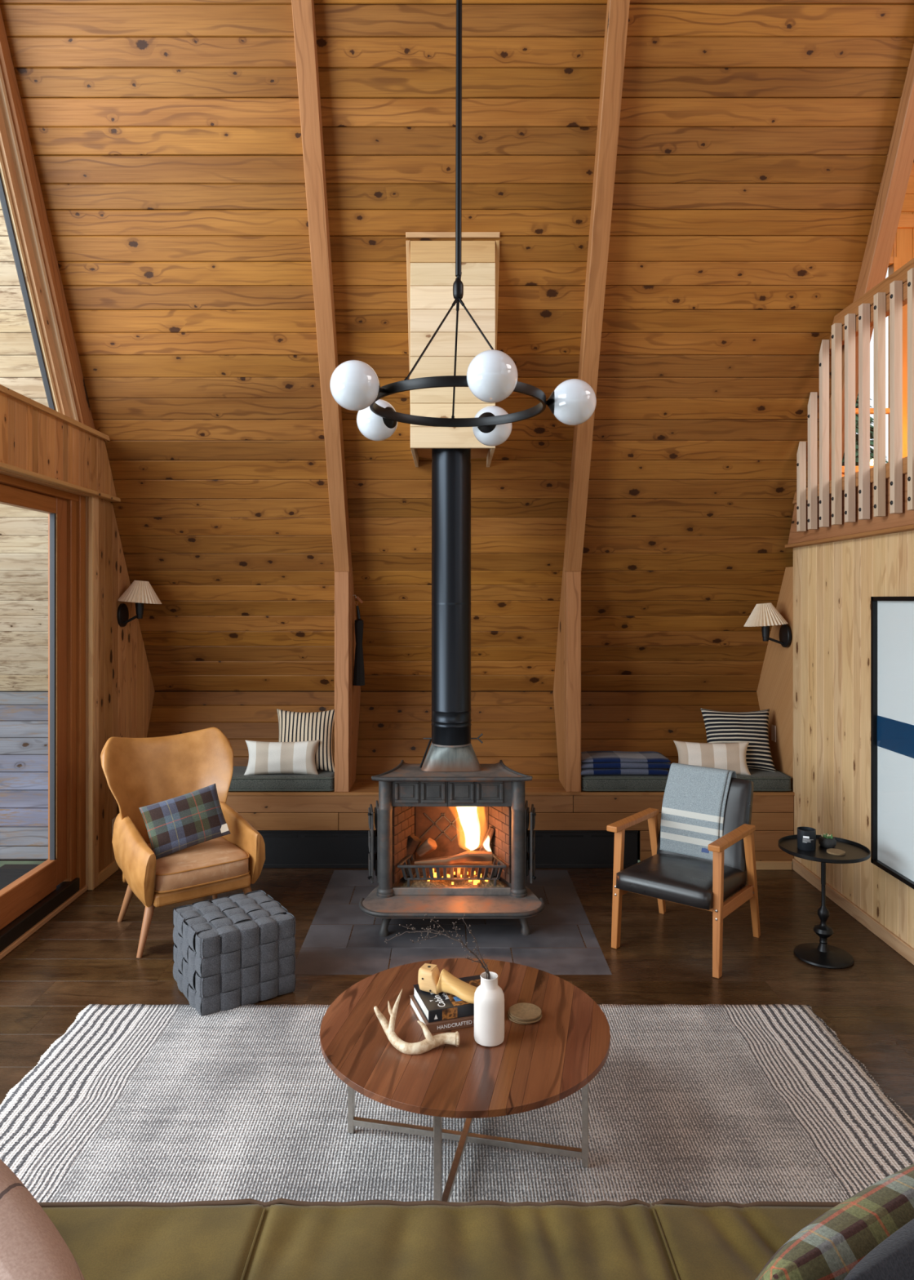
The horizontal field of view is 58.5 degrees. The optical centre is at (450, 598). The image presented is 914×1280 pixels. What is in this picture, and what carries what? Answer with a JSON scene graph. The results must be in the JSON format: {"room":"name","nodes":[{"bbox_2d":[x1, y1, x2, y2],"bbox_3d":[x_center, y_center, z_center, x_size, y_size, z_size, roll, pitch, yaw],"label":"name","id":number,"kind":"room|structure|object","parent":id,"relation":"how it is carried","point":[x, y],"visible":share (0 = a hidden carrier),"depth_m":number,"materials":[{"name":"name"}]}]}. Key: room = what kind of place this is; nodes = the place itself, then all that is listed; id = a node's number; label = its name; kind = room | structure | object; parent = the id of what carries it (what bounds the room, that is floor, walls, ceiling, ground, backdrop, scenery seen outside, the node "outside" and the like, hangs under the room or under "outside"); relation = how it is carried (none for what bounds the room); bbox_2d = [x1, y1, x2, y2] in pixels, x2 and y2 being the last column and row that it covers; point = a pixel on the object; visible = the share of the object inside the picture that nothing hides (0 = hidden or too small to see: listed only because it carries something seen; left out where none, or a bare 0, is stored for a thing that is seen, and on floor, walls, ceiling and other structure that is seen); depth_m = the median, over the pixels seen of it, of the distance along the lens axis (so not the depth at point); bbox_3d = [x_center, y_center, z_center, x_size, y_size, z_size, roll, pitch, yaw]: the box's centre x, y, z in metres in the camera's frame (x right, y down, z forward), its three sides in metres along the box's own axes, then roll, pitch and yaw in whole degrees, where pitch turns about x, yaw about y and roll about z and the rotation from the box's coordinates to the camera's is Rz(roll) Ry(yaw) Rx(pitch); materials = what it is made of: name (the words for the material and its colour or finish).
{"room":"cabin living room","nodes":[
{"label":"cabin living room","id":0,"kind":"room"},
{"bbox_2d":[98,497,155,872],"bbox_3d":[-2.255,0.560,5.535,0.130,2.440,1.070,0,0,0],"label":"wall","id":1,"kind":"structure","parent":0,"point":[126,691],"depth_m":5.31,"materials":[{"name":"brown wood"}]},
{"bbox_2d":[0,65,79,422],"bbox_3d":[-2.268,-3.080,2.619,0.093,4.280,4.639,0,0,0],"label":"window","id":2,"kind":"structure","parent":1,"relation":"in","point":[15,199],"depth_m":4.40,"materials":[{"name":"brown wood"}]},
{"bbox_2d":[0,473,88,959],"bbox_3d":[-2.271,0.578,2.743,0.118,2.405,4.485,0,0,0],"label":"door","id":3,"kind":"structure","parent":1,"relation":"in","point":[27,904],"depth_m":4.73,"materials":[{"name":"brown wood"}]},
{"bbox_2d":[0,384,120,502],"bbox_3d":[-2.205,-0.815,2.600,0.170,0.390,5.400,0,0,0],"label":"wooden beam","id":4,"kind":"structure","parent":1,"relation":"attached to","point":[40,444],"depth_m":4.39,"materials":[{"name":"brown wood"}]},
{"bbox_2d":[85,495,98,889],"bbox_3d":[-2.221,0.570,5.018,0.087,2.420,0.085,0,0,0],"label":"trim","id":5,"kind":"structure","parent":1,"relation":"attached to","point":[91,502],"depth_m":4.99,"materials":[{"name":"brown wood"}]},
{"bbox_2d":[98,859,118,884],"bbox_3d":[-2.184,1.745,5.210,0.012,0.070,0.300,0,0,0],"label":"baseboard","id":6,"kind":"structure","parent":1,"relation":"attached to","point":[113,867],"depth_m":5.20,"materials":[{"name":"brown wood"}]},
{"bbox_2d":[111,816,116,836],"bbox_3d":[-2.183,1.485,5.310,0.007,0.114,0.072,0,0,0],"label":"outlet","id":7,"kind":"object","parent":1,"relation":"attached to","point":[113,819],"visible":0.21,"depth_m":5.28,"materials":[{"name":"beige plastic"}]},
{"bbox_2d":[116,580,161,626],"bbox_3d":[-2.070,0.035,5.440,0.279,0.310,0.281,0,0,0],"label":"wall sconce","id":8,"kind":"object","parent":1,"relation":"attached to","point":[140,592],"visible":1,"depth_m":5.39,"materials":[{"name":"beige fabric"}]},
{"bbox_2d":[135,602,143,618],"bbox_3d":[-2.070,0.065,5.440,0.052,0.140,0.052,0,0,0],"label":"socket","id":9,"kind":"object","parent":8,"relation":"attached to","point":[139,606],"depth_m":5.42,"materials":[{"name":"black metal"}]},
{"bbox_2d":[146,690,759,860],"bbox_3d":[0.045,1.226,5.875,4.810,1.107,0.650,0,0,0],"label":"wall","id":10,"kind":"structure","parent":0,"point":[517,728],"depth_m":5.95,"materials":[{"name":"brown wood"}]},
{"bbox_2d":[0,0,913,690],"bbox_3d":[0.045,-2.614,4.246,4.810,6.613,3.928,0,0,0],"label":"ceiling","id":11,"kind":"structure","parent":0,"point":[755,136],"depth_m":4.63,"materials":[{"name":"brown wood"}]},
{"bbox_2d":[0,7,95,429],"bbox_3d":[-2.244,-3.070,3.891,0.093,4.300,2.523,0,0,0],"label":"rafter","id":12,"kind":"object","parent":11,"relation":"attached to","point":[73,366],"depth_m":4.43,"materials":[{"name":"brown wood"}]},
{"bbox_2d":[291,0,351,571],"bbox_3d":[-0.713,-2.699,4.106,0.096,5.043,2.952,0,0,0],"label":"rafter","id":13,"kind":"object","parent":11,"relation":"attached to","point":[303,11],"visible":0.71,"depth_m":4.47,"materials":[{"name":"brown wood"}]},
{"bbox_2d":[405,231,500,466],"bbox_3d":[0.014,-1.422,4.833,0.517,1.186,0.712,0,0,0],"label":"chase","id":14,"kind":"object","parent":11,"relation":"attached to","point":[430,264],"visible":0.86,"depth_m":4.50,"materials":[{"name":"brown wood"}]},
{"bbox_2d":[329,0,596,446],"bbox_3d":[0.070,-3.139,3.273,1.018,4.902,1.004,0,0,0],"label":"chandelier","id":15,"kind":"object","parent":11,"relation":"hanging from","point":[492,375],"visible":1,"depth_m":3.17,"materials":[{"name":"white glass"}]},
{"bbox_2d":[563,0,630,571],"bbox_3d":[0.812,-2.699,4.106,0.095,5.043,2.952,0,0,0],"label":"rafter","id":16,"kind":"object","parent":11,"relation":"attached to","point":[617,11],"visible":0.86,"depth_m":4.45,"materials":[{"name":"brown wood"}]},
{"bbox_2d":[817,44,913,484],"bbox_3d":[2.353,-2.870,4.007,0.095,4.700,2.754,0,0,0],"label":"rafter","id":17,"kind":"object","parent":11,"relation":"attached to","point":[900,156],"depth_m":4.35,"materials":[{"name":"brown wood"}]},
{"bbox_2d":[0,864,913,1120],"bbox_3d":[0.000,1.850,1.950,6.000,0.140,7.100,0,0,0],"label":"floor","id":18,"kind":"structure","parent":0,"point":[82,957],"depth_m":3.94,"materials":[{"name":"brown wood"}]},
{"bbox_2d":[100,727,265,958],"bbox_3d":[-1.471,1.279,4.483,0.739,1.012,0.777,0,0,-37],"label":"armchair","id":19,"kind":"object","parent":18,"relation":"on","point":[139,772],"visible":0.87,"depth_m":4.45,"materials":[{"name":"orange leather"}]},
{"bbox_2d":[138,783,230,859],"bbox_3d":[-1.411,1.187,4.351,0.453,0.339,0.172,0,0,-33],"label":"cushion","id":20,"kind":"object","parent":19,"relation":"on","point":[180,823],"visible":0.99,"depth_m":4.30,"materials":[{"name":"fabric"}]},
{"bbox_2d":[146,836,248,891],"bbox_3d":[-1.415,1.405,4.409,0.512,0.150,0.555,0,0,-37],"label":"seat cushion","id":21,"kind":"object","parent":19,"relation":"on","point":[220,861],"depth_m":4.23,"materials":[{"name":"orange leather"}]},
{"bbox_2d":[173,889,296,1016],"bbox_3d":[-0.995,1.604,3.746,0.451,0.346,0.451,0,0,-34],"label":"woven pouf","id":22,"kind":"object","parent":18,"relation":"on","point":[231,951],"visible":1,"depth_m":3.60,"materials":[{"name":"grey fabric"}]},
{"bbox_2d":[38,1198,840,1279],"bbox_3d":[0.000,1.390,1.290,2.500,0.780,1.033,0,0,0],"label":"sofa","id":23,"kind":"object","parent":18,"relation":"on","point":[248,1238],"visible":0.8,"depth_m":1.70,"materials":[{"name":"green fabric"}]},
{"bbox_2d":[0,1159,84,1279],"bbox_3d":[-0.675,1.045,1.195,0.595,0.565,0.246,0,0,32],"label":"cushion","id":24,"kind":"object","parent":23,"relation":"on","point":[32,1247],"visible":1,"depth_m":1.11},
{"bbox_2d":[755,1164,913,1279],"bbox_3d":[0.600,1.090,1.230,0.582,0.469,0.207,0,0,-32],"label":"cushion","id":25,"kind":"object","parent":23,"relation":"on","point":[833,1243],"visible":0.88,"depth_m":1.12,"materials":[{"name":"fabric"}]},
{"bbox_2d":[844,1218,913,1279],"bbox_3d":[0.625,1.008,1.100,0.516,0.465,0.156,0,0,-32],"label":"cushion","id":26,"kind":"object","parent":23,"relation":"on","point":[893,1259],"visible":1,"depth_m":0.97,"materials":[{"name":"black fabric"}]},
{"bbox_2d":[257,830,638,868],"bbox_3d":[-0.180,1.649,5.434,2.840,0.262,0.112,0,0,0],"label":"toe kick","id":27,"kind":"object","parent":18,"relation":"on","point":[284,849],"visible":0.3,"depth_m":5.39,"materials":[{"name":"black paint"}]},
{"bbox_2d":[294,870,612,974],"bbox_3d":[0.005,1.796,4.605,1.536,0.032,1.490,0,0,0],"label":"hearth","id":28,"kind":"object","parent":18,"relation":"on","point":[326,949],"visible":0.65,"depth_m":4.26,"materials":[{"name":"grey tile"}]},
{"bbox_2d":[359,739,545,937],"bbox_3d":[0.009,1.287,4.514,0.999,0.986,0.596,0,0,0],"label":"wood stove","id":29,"kind":"object","parent":28,"relation":"on","point":[452,799],"visible":0.97,"depth_m":4.48,"materials":[{"name":"metal"}]},
{"bbox_2d":[397,850,506,887],"bbox_3d":[0.009,1.549,4.635,0.600,0.173,0.281,0,0,0],"label":"grate","id":30,"kind":"object","parent":29,"relation":"on","point":[413,883],"depth_m":4.53,"materials":[{"name":"black metal"}]},
{"bbox_2d":[406,835,422,858],"bbox_3d":[-0.224,1.429,4.702,0.118,0.133,0.081,0,0,0],"label":"log","id":31,"kind":"object","parent":30,"relation":"on","point":[414,842],"visible":0.78,"depth_m":4.67,"materials":[{"name":"brown wood"}]},
{"bbox_2d":[411,855,493,875],"bbox_3d":[0.010,1.527,4.653,0.466,0.112,0.092,0,0,0],"label":"log","id":32,"kind":"object","parent":30,"relation":"on","point":[468,863],"visible":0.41,"depth_m":4.62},
{"bbox_2d":[416,837,437,857],"bbox_3d":[-0.135,1.433,4.692,0.116,0.117,0.082,0,0,25],"label":"log","id":33,"kind":"object","parent":32,"relation":"on","point":[429,845],"visible":1,"depth_m":4.66,"materials":[{"name":"brown wood"}]},
{"bbox_2d":[479,826,495,851],"bbox_3d":[0.205,1.411,4.685,0.119,0.197,0.056,0,0,-11],"label":"log","id":34,"kind":"object","parent":32,"relation":"on","point":[485,846],"visible":0.67,"depth_m":4.67,"materials":[{"name":"brown wood"}]},
{"bbox_2d":[414,850,493,864],"bbox_3d":[0.019,1.446,4.545,0.436,0.074,0.061,0,0,-5],"label":"log","id":35,"kind":"object","parent":30,"relation":"on","point":[468,855],"visible":1,"depth_m":4.54,"materials":[{"name":"brown wood"}]},
{"bbox_2d":[427,868,488,884],"bbox_3d":[0.040,1.558,4.610,0.341,0.075,0.197,0,0,0],"label":"embers","id":36,"kind":"object","parent":30,"relation":"on","point":[475,882],"visible":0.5,"depth_m":4.55,"materials":[{"name":"orange"}]},
{"bbox_2d":[423,448,483,747],"bbox_3d":[0.016,-0.095,4.657,0.253,1.851,0.241,0,0,44],"label":"pipe","id":37,"kind":"object","parent":29,"relation":"attached to","point":[451,720],"visible":0.96,"depth_m":4.56,"materials":[{"name":"black metal"}]},
{"bbox_2d":[118,778,795,869],"bbox_3d":[0.040,1.527,5.576,4.440,0.506,0.442,0,0,0],"label":"bench","id":38,"kind":"object","parent":18,"relation":"on","point":[557,808],"visible":0.36,"depth_m":5.36,"materials":[{"name":"brown wood"}]},
{"bbox_2d":[228,766,334,791],"bbox_3d":[-1.464,1.223,5.545,1.401,0.100,0.378,0,0,0],"label":"bench cushion","id":39,"kind":"object","parent":38,"relation":"on","point":[324,780],"visible":0.23,"depth_m":5.36,"materials":[{"name":"grey fabric"}]},
{"bbox_2d":[244,739,319,775],"bbox_3d":[-1.125,1.066,5.456,0.500,0.229,0.143,0,0,-2],"label":"cushion","id":40,"kind":"object","parent":39,"relation":"on","point":[264,757],"visible":1,"depth_m":5.41,"materials":[{"name":"beige fabric"}]},
{"bbox_2d":[276,708,334,772],"bbox_3d":[-0.985,0.972,5.584,0.430,0.412,0.237,0,0,-3],"label":"cushion","id":41,"kind":"object","parent":39,"relation":"on","point":[294,726],"visible":0.7,"depth_m":5.54,"materials":[{"name":"beige fabric"}]},
{"bbox_2d":[334,567,360,791],"bbox_3d":[-0.713,0.532,5.705,0.100,1.484,0.690,0,0,0],"label":"post","id":42,"kind":"object","parent":38,"relation":"on","point":[347,695],"visible":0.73,"depth_m":5.36,"materials":[{"name":"brown wood"}]},
{"bbox_2d":[352,595,364,685],"bbox_3d":[-0.622,0.283,5.551,0.084,0.615,0.081,0,0,0],"label":"brush","id":43,"kind":"object","parent":42,"relation":"hanging from","point":[359,672],"visible":1,"depth_m":5.53,"materials":[{"name":"black"}]},
{"bbox_2d":[553,567,581,791],"bbox_3d":[0.812,0.532,5.705,0.099,1.484,0.690,0,0,0],"label":"post","id":44,"kind":"object","parent":38,"relation":"on","point":[567,677],"visible":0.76,"depth_m":5.36,"materials":[{"name":"brown wood"}]},
{"bbox_2d":[581,774,667,791],"bbox_3d":[1.120,1.223,5.198,0.626,0.100,0.437,0,0,0],"label":"bench cushion","id":45,"kind":"object","parent":38,"relation":"on","point":[591,782],"depth_m":5.36,"materials":[{"name":"grey fabric"}]},
{"bbox_2d":[581,751,671,775],"bbox_3d":[1.160,1.113,5.525,0.630,0.120,0.328,0,0,0],"label":"folded blanket","id":46,"kind":"object","parent":45,"relation":"on","point":[593,762],"visible":0.98,"depth_m":5.39,"materials":[{"name":"blue fabric"}]},
{"bbox_2d":[736,768,791,791],"bbox_3d":[2.044,1.223,5.302,0.386,0.100,0.645,0,0,0],"label":"bench cushion","id":47,"kind":"object","parent":38,"relation":"on","point":[766,780],"depth_m":5.36,"materials":[{"name":"grey fabric"}]},
{"bbox_2d":[673,740,751,775],"bbox_3d":[1.755,1.071,5.469,0.500,0.219,0.142,0,0,6],"label":"cushion","id":48,"kind":"object","parent":47,"relation":"on","point":[726,756],"visible":0.8,"depth_m":5.42,"materials":[{"name":"beige fabric"}]},
{"bbox_2d":[700,707,776,772],"bbox_3d":[1.980,0.973,5.620,0.470,0.409,0.224,0,0,6],"label":"cushion","id":49,"kind":"object","parent":47,"relation":"on","point":[721,726],"visible":0.68,"depth_m":5.58,"materials":[{"name":"black fabric"}]},
{"bbox_2d":[0,1004,913,1203],"bbox_3d":[-0.007,1.773,2.530,3.164,0.014,2.059,0,0,0],"label":"rug","id":50,"kind":"object","parent":18,"relation":"on","point":[171,1103],"visible":0.66,"depth_m":2.76,"materials":[{"name":"grey fabric"}]},
{"bbox_2d":[320,958,610,1201],"bbox_3d":[0.046,1.564,2.625,0.920,0.408,0.920,0,0,12],"label":"coffee table","id":51,"kind":"object","parent":50,"relation":"on","point":[542,1063],"visible":0.91,"depth_m":2.47,"materials":[{"name":"brown wood"}]},
{"bbox_2d":[373,988,459,1054],"bbox_3d":[-0.112,1.306,2.499,0.275,0.114,0.144,0,0,33],"label":"antler mount","id":52,"kind":"object","parent":51,"relation":"on","point":[431,1042],"visible":1,"depth_m":2.47,"materials":[{"name":"beige"}]},
{"bbox_2d":[409,994,474,1033],"bbox_3d":[0.019,1.345,2.680,0.262,0.030,0.201,0,0,-18],"label":"book","id":53,"kind":"object","parent":51,"relation":"on","point":[466,1021],"visible":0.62,"depth_m":2.58,"materials":[{"name":"brown paper"}]},
{"bbox_2d":[413,974,480,1022],"bbox_3d":[0.018,1.310,2.679,0.240,0.038,0.183,0,0,-18],"label":"book","id":54,"kind":"object","parent":53,"relation":"on","point":[440,1006],"visible":0.59,"depth_m":2.60,"materials":[{"name":"black paper"}]},
{"bbox_2d":[417,963,476,1004],"bbox_3d":[0.004,1.252,2.650,0.238,0.078,0.076,0,0,24],"label":"sculpture","id":55,"kind":"object","parent":54,"relation":"on","point":[430,980],"visible":0.92,"depth_m":2.65,"materials":[{"name":"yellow wood"}]},
{"bbox_2d":[442,1007,457,1020],"bbox_3d":[-0.001,1.311,2.577,0.050,0.033,0.001,0,0,-18],"label":"picture","id":56,"kind":"object","parent":54,"relation":"on","point":[450,1013],"depth_m":2.58},
{"bbox_2d":[453,996,462,1001],"bbox_3d":[0.035,1.292,2.637,0.045,0.001,0.030,0,0,-18],"label":"picture","id":57,"kind":"object","parent":54,"relation":"on","point":[455,998],"depth_m":2.63},
{"bbox_2d":[445,979,480,1006],"bbox_3d":[0.061,1.292,2.679,0.151,0.001,0.146,0,0,-18],"label":"picture","id":58,"kind":"object","parent":54,"relation":"on","point":[451,1000],"depth_m":2.63},
{"bbox_2d":[474,971,504,1046],"bbox_3d":[0.120,1.261,2.515,0.094,0.198,0.094,0,0,0],"label":"ceramic vase","id":59,"kind":"object","parent":51,"relation":"on","point":[489,997],"visible":0.98,"depth_m":2.48,"materials":[{"name":"white ceramic"}]},
{"bbox_2d":[384,913,490,979],"bbox_3d":[-0.043,1.153,2.537,0.349,0.374,0.101,0,0,8],"label":"branch","id":60,"kind":"object","parent":59,"relation":"in","point":[428,931],"visible":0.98,"depth_m":2.53,"materials":[{"name":"brown plant"}]},
{"bbox_2d":[506,1013,532,1024],"bbox_3d":[0.237,1.358,2.657,0.105,0.004,0.105,0,0,0],"label":"coaster","id":61,"kind":"object","parent":51,"relation":"on","point":[508,1015],"visible":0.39,"depth_m":2.62,"materials":[{"name":"brown wood"}]},
{"bbox_2d":[510,1013,542,1023],"bbox_3d":[0.245,1.353,2.652,0.105,0.004,0.105,0,0,0],"label":"coaster","id":62,"kind":"object","parent":61,"relation":"on","point":[538,1019],"visible":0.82,"depth_m":2.61,"materials":[{"name":"beige wood"}]},
{"bbox_2d":[507,1006,534,1021],"bbox_3d":[0.239,1.348,2.658,0.105,0.004,0.105,0,0,0],"label":"coaster","id":63,"kind":"object","parent":62,"relation":"on","point":[508,1013],"visible":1,"depth_m":2.62,"materials":[{"name":"beige wood"}]},
{"bbox_2d":[509,1002,542,1020],"bbox_3d":[0.244,1.343,2.654,0.105,0.004,0.105,0,0,0],"label":"coaster","id":64,"kind":"object","parent":63,"relation":"on","point":[523,1011],"visible":1,"depth_m":2.65,"materials":[{"name":"beige wood"}]},
{"bbox_2d":[606,769,760,978],"bbox_3d":[1.230,1.373,4.233,0.584,0.819,0.687,0,0,38],"label":"armchair","id":65,"kind":"object","parent":18,"relation":"on","point":[702,883],"visible":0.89,"depth_m":4.15,"materials":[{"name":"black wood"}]},
{"bbox_2d":[660,762,737,860],"bbox_3d":[1.350,1.154,4.455,0.351,0.454,0.244,0,0,38],"label":"throw","id":66,"kind":"object","parent":65,"relation":"on","point":[695,799],"visible":0.93,"depth_m":4.41,"materials":[{"name":"blue fabric"}]},
{"bbox_2d":[777,834,871,968],"bbox_3d":[1.852,1.506,4.050,0.417,0.549,0.417,0,0,0],"label":"pedestal side table","id":67,"kind":"object","parent":18,"relation":"on","point":[821,954],"visible":0.96,"depth_m":4.02,"materials":[{"name":"black metal"}]},
{"bbox_2d":[796,826,816,851],"bbox_3d":[1.772,1.196,4.059,0.087,0.098,0.090,0,0,0],"label":"candle tin","id":68,"kind":"object","parent":67,"relation":"on","point":[806,836],"visible":1,"depth_m":4.03,"materials":[{"name":"black metal"}]},
{"bbox_2d":[803,835,813,843],"bbox_3d":[1.764,1.188,4.021,0.048,0.032,0.016,0,0,0],"label":"print","id":69,"kind":"object","parent":68,"relation":"attached to","point":[806,839],"depth_m":4.02,"materials":[{"name":"white paper"}]},
{"bbox_2d":[777,834,871,863],"bbox_3d":[1.852,1.242,4.050,0.417,0.021,0.417,0,0,0],"label":"tabletop","id":70,"kind":"object","parent":67,"relation":"on","point":[855,852],"depth_m":4.01,"materials":[{"name":"black metal"}]},
{"bbox_2d":[818,833,836,848],"bbox_3d":[1.896,1.216,4.099,0.082,0.058,0.082,0,0,0],"label":"succulent pot","id":71,"kind":"object","parent":67,"relation":"on","point":[827,841],"visible":1,"depth_m":4.07,"materials":[{"name":"ceramic"}]},
{"bbox_2d":[826,848,845,855],"bbox_3d":[1.888,1.241,3.995,0.084,0.008,0.084,0,0,0],"label":"coaster","id":72,"kind":"object","parent":67,"relation":"on","point":[832,851],"visible":1,"depth_m":3.98,"materials":[{"name":"brown wood"}]},
{"bbox_2d":[756,530,913,948],"bbox_3d":[2.320,0.720,2.280,0.120,2.120,7.560,0,0,0],"label":"wall","id":73,"kind":"structure","parent":0,"point":[815,689],"depth_m":4.79,"materials":[{"name":"brown wood"}]},
{"bbox_2d":[744,603,791,647],"bbox_3d":[2.122,0.180,5.490,0.279,0.300,0.281,0,0,0],"label":"wall sconce","id":74,"kind":"object","parent":73,"relation":"attached to","point":[765,615],"visible":1,"depth_m":5.44,"materials":[{"name":"beige fabric"}]},
{"bbox_2d":[761,626,769,641],"bbox_3d":[2.122,0.218,5.490,0.052,0.140,0.052,0,0,0],"label":"socket","id":75,"kind":"object","parent":74,"relation":"attached to","point":[765,629],"depth_m":5.47,"materials":[{"name":"black metal"}]},
{"bbox_2d":[755,861,791,870],"bbox_3d":[1.745,1.752,5.352,0.990,0.055,0.014,0,0,0],"label":"baseboard","id":76,"kind":"structure","parent":73,"relation":"attached to","point":[760,865],"depth_m":5.34,"materials":[{"name":"brown wood"}]},
{"bbox_2d":[771,724,776,742],"bbox_3d":[2.267,0.945,5.720,0.006,0.114,0.072,0,0,0],"label":"outlet","id":77,"kind":"object","parent":73,"relation":"attached to","point":[773,726],"visible":1,"depth_m":5.71,"materials":[{"name":"beige plastic"}]},
{"bbox_2d":[785,473,913,548],"bbox_3d":[2.246,-0.476,2.399,0.068,0.288,6.003,0,0,0],"label":"trim","id":78,"kind":"structure","parent":73,"relation":"attached to","point":[891,523],"depth_m":4.49,"materials":[{"name":"brown wood"}]},
{"bbox_2d":[792,257,913,531],"bbox_3d":[2.228,-1.024,2.944,0.124,1.212,4.688,0,0,0],"label":"loft railing","id":79,"kind":"object","parent":78,"relation":"on","point":[889,296],"visible":1,"depth_m":4.31,"materials":[{"name":"brown wood"}]},
{"bbox_2d":[792,858,913,964],"bbox_3d":[2.253,1.744,2.860,0.014,0.072,5.000,0,0,0],"label":"baseboard","id":80,"kind":"structure","parent":73,"relation":"attached to","point":[873,925],"depth_m":4.47,"materials":[{"name":"brown wood"}]},
{"bbox_2d":[871,596,913,888],"bbox_3d":[2.227,0.685,3.507,0.058,1.389,1.515,0,0,0],"label":"framed art","id":81,"kind":"object","parent":73,"relation":"attached to","point":[892,618],"visible":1,"depth_m":4.09,"materials":[{"name":"black metal"}]},
{"bbox_2d":[842,160,913,476],"bbox_3d":[3.535,-2.570,3.550,2.370,4.100,5.100,0,0,0],"label":"wall","id":82,"kind":"structure","parent":0,"point":[904,243],"depth_m":6.00,"materials":[{"name":"orange wood"}]},
{"bbox_2d":[842,257,898,473],"bbox_3d":[3.030,-1.710,6.010,0.500,1.580,0.080,0,0,0],"label":"window","id":83,"kind":"structure","parent":82,"relation":"in","point":[893,266],"depth_m":6.03,"materials":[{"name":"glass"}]},
{"label":"outside","id":84,"kind":"structure","parent":0,"visible":0},
{"bbox_2d":[0,860,792,866],"bbox_3d":[0.000,2.880,15.000,80.000,0.200,90.000,0,0,0],"label":"ground","id":85,"kind":"structure","parent":84,"point":[2,863],"depth_m":8.56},
{"bbox_2d":[842,392,888,466],"bbox_3d":[5.308,-0.005,10.952,3.143,5.570,3.189,0,0,-18],"label":"conifer","id":86,"kind":"object","parent":85,"relation":"on","point":[857,400],"visible":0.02,"depth_m":10.75,"materials":[{"name":"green plant"}]},
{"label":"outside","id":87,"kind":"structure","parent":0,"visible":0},
{"bbox_2d":[0,691,48,861],"bbox_3d":[-3.335,1.236,5.831,1.930,1.087,0.638,0,0,0],"label":"wall","id":88,"kind":"structure","parent":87,"point":[24,715],"depth_m":5.77,"materials":[{"name":"grey wood"}]},
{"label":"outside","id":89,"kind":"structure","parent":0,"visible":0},
{"bbox_2d":[0,201,48,691],"bbox_3d":[-3.335,-1.413,4.899,1.930,4.213,2.502,0,0,0],"label":"exterior wall","id":90,"kind":"structure","parent":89,"point":[24,532],"depth_m":5.47,"materials":[{"name":"beige wood"}]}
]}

